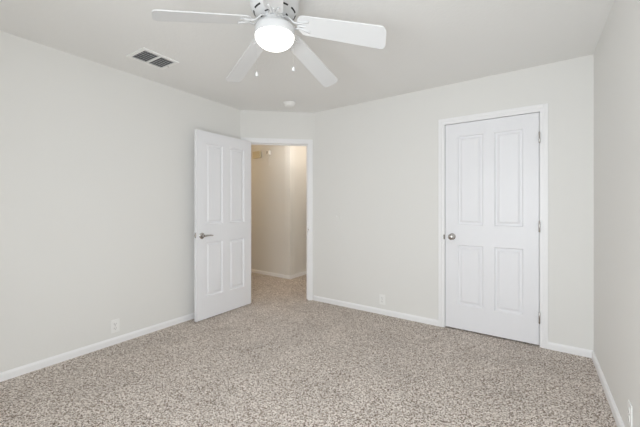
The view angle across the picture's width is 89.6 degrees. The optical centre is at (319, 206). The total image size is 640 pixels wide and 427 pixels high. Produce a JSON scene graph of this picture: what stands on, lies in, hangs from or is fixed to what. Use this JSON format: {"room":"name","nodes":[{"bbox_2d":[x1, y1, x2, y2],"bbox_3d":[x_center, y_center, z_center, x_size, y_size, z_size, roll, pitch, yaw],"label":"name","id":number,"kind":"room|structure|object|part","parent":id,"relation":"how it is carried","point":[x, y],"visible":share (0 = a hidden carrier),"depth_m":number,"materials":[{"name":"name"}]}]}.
{"room":"empty bedroom","nodes":[
{"label":"empty bedroom","id":0,"kind":"room"},
{"bbox_2d":[0,31,240,372],"bbox_3d":[-1.999,-0.007,2.686,0.121,2.440,3.410,0,0,34],"label":"wall","id":1,"kind":"structure","parent":0,"point":[97,159],"depth_m":2.68,"materials":[{"name":"white paint"}]},
{"bbox_2d":[0,313,193,381],"bbox_3d":[-1.911,1.183,2.697,0.016,0.060,3.286,0,0,34],"label":"baseboard","id":2,"kind":"structure","parent":1,"relation":"attached to","point":[34,366],"depth_m":2.66,"materials":[{"name":"white paint"}]},
{"bbox_2d":[111,318,118,333],"bbox_3d":[-1.813,1.053,2.850,0.009,0.115,0.070,0,0,34],"label":"wall outlet","id":3,"kind":"object","parent":1,"relation":"attached to","point":[114,323],"visible":1,"depth_m":2.84,"materials":[{"name":"white plastic"}]},
{"bbox_2d":[251,145,294,274],"bbox_3d":[-1.669,-0.007,6.368,3.000,2.440,0.120,0,0,37],"label":"wall","id":4,"kind":"structure","parent":0,"point":[267,171],"depth_m":5.71,"materials":[{"name":"white paint"}]},
{"bbox_2d":[253,151,260,158],"bbox_3d":[-1.148,-0.952,5.874,0.196,0.124,0.045,0,0,37],"label":"door chime","id":5,"kind":"object","parent":4,"relation":"attached to","point":[257,154],"visible":1,"depth_m":5.85,"materials":[{"name":"beige plastic"}]},
{"bbox_2d":[251,269,290,278],"bbox_3d":[-1.704,1.183,6.310,3.014,0.060,0.014,0,0,37],"label":"baseboard","id":6,"kind":"structure","parent":4,"relation":"attached to","point":[252,270],"depth_m":5.68,"materials":[{"name":"white paint"}]},
{"bbox_2d":[241,110,312,139],"bbox_3d":[-0.554,-0.007,4.197,0.930,2.440,0.120,0,0,-8],"label":"wall","id":7,"kind":"structure","parent":0,"point":[254,124],"depth_m":4.14,"materials":[{"name":"white paint"}]},
{"bbox_2d":[194,129,250,321],"bbox_3d":[-1.090,0.194,3.712,0.157,2.020,0.812,0,0,33],"label":"door","id":8,"kind":"structure","parent":7,"relation":"in","point":[222,164],"depth_m":3.65,"materials":[{"name":"white paint"}]},
{"bbox_3d":[-1.208,0.306,3.443,0.061,0.066,0.152,0,0,33],"label":"lever handle","id":9,"kind":"part","parent":8,"relation":"part of","materials":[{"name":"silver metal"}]},
{"bbox_2d":[241,137,312,299],"bbox_3d":[-0.557,0.168,4.188,0.913,2.090,0.136,0,0,-8],"label":"trim","id":10,"kind":"structure","parent":7,"relation":"attached to","point":[308,143],"depth_m":4.18,"materials":[{"name":"white paint"}]},
{"bbox_2d":[284,146,305,274],"bbox_3d":[0.038,-0.007,6.378,0.120,2.440,2.200,0,0,33],"label":"wall","id":11,"kind":"structure","parent":0,"point":[300,151],"depth_m":5.60,"materials":[{"name":"white paint"}]},
{"bbox_2d":[289,271,305,278],"bbox_3d":[0.091,1.183,6.336,0.014,0.060,2.214,0,0,33],"label":"baseboard","id":12,"kind":"structure","parent":11,"relation":"attached to","point":[304,272],"depth_m":5.60,"materials":[{"name":"white paint"}]},
{"bbox_2d":[0,0,613,112],"bbox_3d":[-0.900,-1.277,3.800,10.200,0.100,10.800,0,0,0],"label":"ceiling","id":13,"kind":"structure","parent":0,"point":[429,44],"depth_m":2.37,"materials":[{"name":"white paint"}]},
{"bbox_2d":[127,47,178,69],"bbox_3d":[-1.380,-1.221,2.668,0.252,0.012,0.302,0,0,33],"label":"ceiling vent","id":14,"kind":"object","parent":13,"relation":"in","point":[144,55],"visible":1,"depth_m":2.66,"materials":[{"name":"white plastic"}]},
{"bbox_2d":[151,0,385,86],"bbox_3d":[-0.240,-0.994,1.788,1.203,0.467,1.157,0,0,0],"label":"ceiling fan","id":15,"kind":"object","parent":13,"relation":"hanging from","point":[273,31],"visible":1,"depth_m":1.78,"materials":[{"name":"white"}]},
{"bbox_3d":[-0.601,-0.988,1.683,0.492,0.098,0.117,0,0,-23],"label":"blade","id":16,"kind":"part","parent":15,"relation":"part of","materials":[{"name":"white wood"}]},
{"bbox_3d":[-0.482,-0.963,2.128,0.117,0.131,0.492,0,0,-37],"label":"blade","id":17,"kind":"part","parent":15,"relation":"part of","materials":[{"name":"white wood"}]},
{"bbox_3d":[-0.220,-0.991,1.457,0.117,0.111,0.492,0,0,-6],"label":"blade","id":18,"kind":"part","parent":15,"relation":"part of","materials":[{"name":"white"}]},
{"bbox_3d":[-0.257,-0.933,1.829,0.221,0.077,0.221,0,0,0],"label":"lamp shade","id":19,"kind":"part","parent":15,"relation":"part of","materials":[{"name":"white glass"}]},
{"bbox_3d":[-0.049,-0.954,2.140,0.117,0.149,0.492,0,0,34],"label":"blade","id":20,"kind":"part","parent":15,"relation":"part of","materials":[{"name":"white wood"}]},
{"bbox_3d":[0.114,-0.967,1.781,0.492,0.160,0.117,0,0,7],"label":"blade","id":21,"kind":"part","parent":15,"relation":"part of","materials":[{"name":"white wood"}]},
{"bbox_2d":[283,101,295,107],"bbox_3d":[-0.362,-1.206,3.800,0.148,0.043,0.148,0,0,0],"label":"smoke detector","id":22,"kind":"object","parent":13,"relation":"attached to","point":[289,104],"visible":1,"depth_m":3.76,"materials":[{"name":"white plastic"}]},
{"bbox_2d":[0,272,616,426],"bbox_3d":[-0.900,1.263,3.800,10.200,0.100,10.800,0,0,0],"label":"floor","id":23,"kind":"structure","parent":0,"point":[282,358],"depth_m":2.30,"materials":[{"name":"carpet"}]},
{"bbox_2d":[313,54,593,350],"bbox_3d":[1.140,-0.007,3.408,2.917,2.440,0.120,0,0,35],"label":"wall","id":24,"kind":"structure","parent":0,"point":[375,162],"depth_m":3.39,"materials":[{"name":"white paint"}]},
{"bbox_2d":[379,294,384,304],"bbox_3d":[0.704,1.046,3.638,0.070,0.115,0.010,0,0,35],"label":"wall outlet","id":25,"kind":"object","parent":24,"relation":"attached to","point":[381,296],"visible":1,"depth_m":3.64,"materials":[{"name":"white plastic"}]},
{"bbox_2d":[313,296,592,357],"bbox_3d":[1.056,1.183,3.386,2.786,0.060,0.016,0,0,35],"label":"baseboard","id":26,"kind":"structure","parent":24,"relation":"attached to","point":[552,346],"depth_m":3.45,"materials":[{"name":"white paint"}]},
{"bbox_2d":[445,112,539,344],"bbox_3d":[1.576,0.189,3.003,0.790,2.021,0.107,0,0,35],"label":"door","id":27,"kind":"structure","parent":24,"relation":"in","point":[492,223],"depth_m":3.00,"materials":[{"name":"white paint"}]},
{"bbox_3d":[1.298,0.294,3.179,0.064,0.064,0.072,0,0,35],"label":"knob","id":28,"kind":"part","parent":27,"relation":"part of","materials":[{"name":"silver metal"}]},
{"bbox_2d":[438,103,547,348],"bbox_3d":[1.613,0.163,3.064,0.910,2.100,0.136,0,0,35],"label":"trim","id":29,"kind":"structure","parent":24,"relation":"attached to","point":[542,109],"depth_m":2.90,"materials":[{"name":"white paint"}]},
{"bbox_2d":[594,0,639,426],"bbox_3d":[1.123,-0.007,0.867,0.120,2.440,4.054,0,0,34],"label":"wall","id":30,"kind":"structure","parent":0,"point":[617,52],"depth_m":1.82,"materials":[{"name":"white paint"}]},
{"bbox_2d":[592,351,624,426],"bbox_3d":[1.100,1.183,0.954,0.014,0.060,3.934,0,0,34],"label":"baseboard","id":31,"kind":"structure","parent":30,"relation":"attached to","point":[615,412],"depth_m":2.02,"materials":[{"name":"white paint"}]},
{"bbox_2d":[628,400,632,426],"bbox_3d":[1.526,1.023,1.587,0.009,0.115,0.070,0,0,34],"label":"wall outlet","id":32,"kind":"object","parent":30,"relation":"attached to","point":[630,408],"visible":1,"depth_m":1.57,"materials":[{"name":"white plastic"}]}
]}

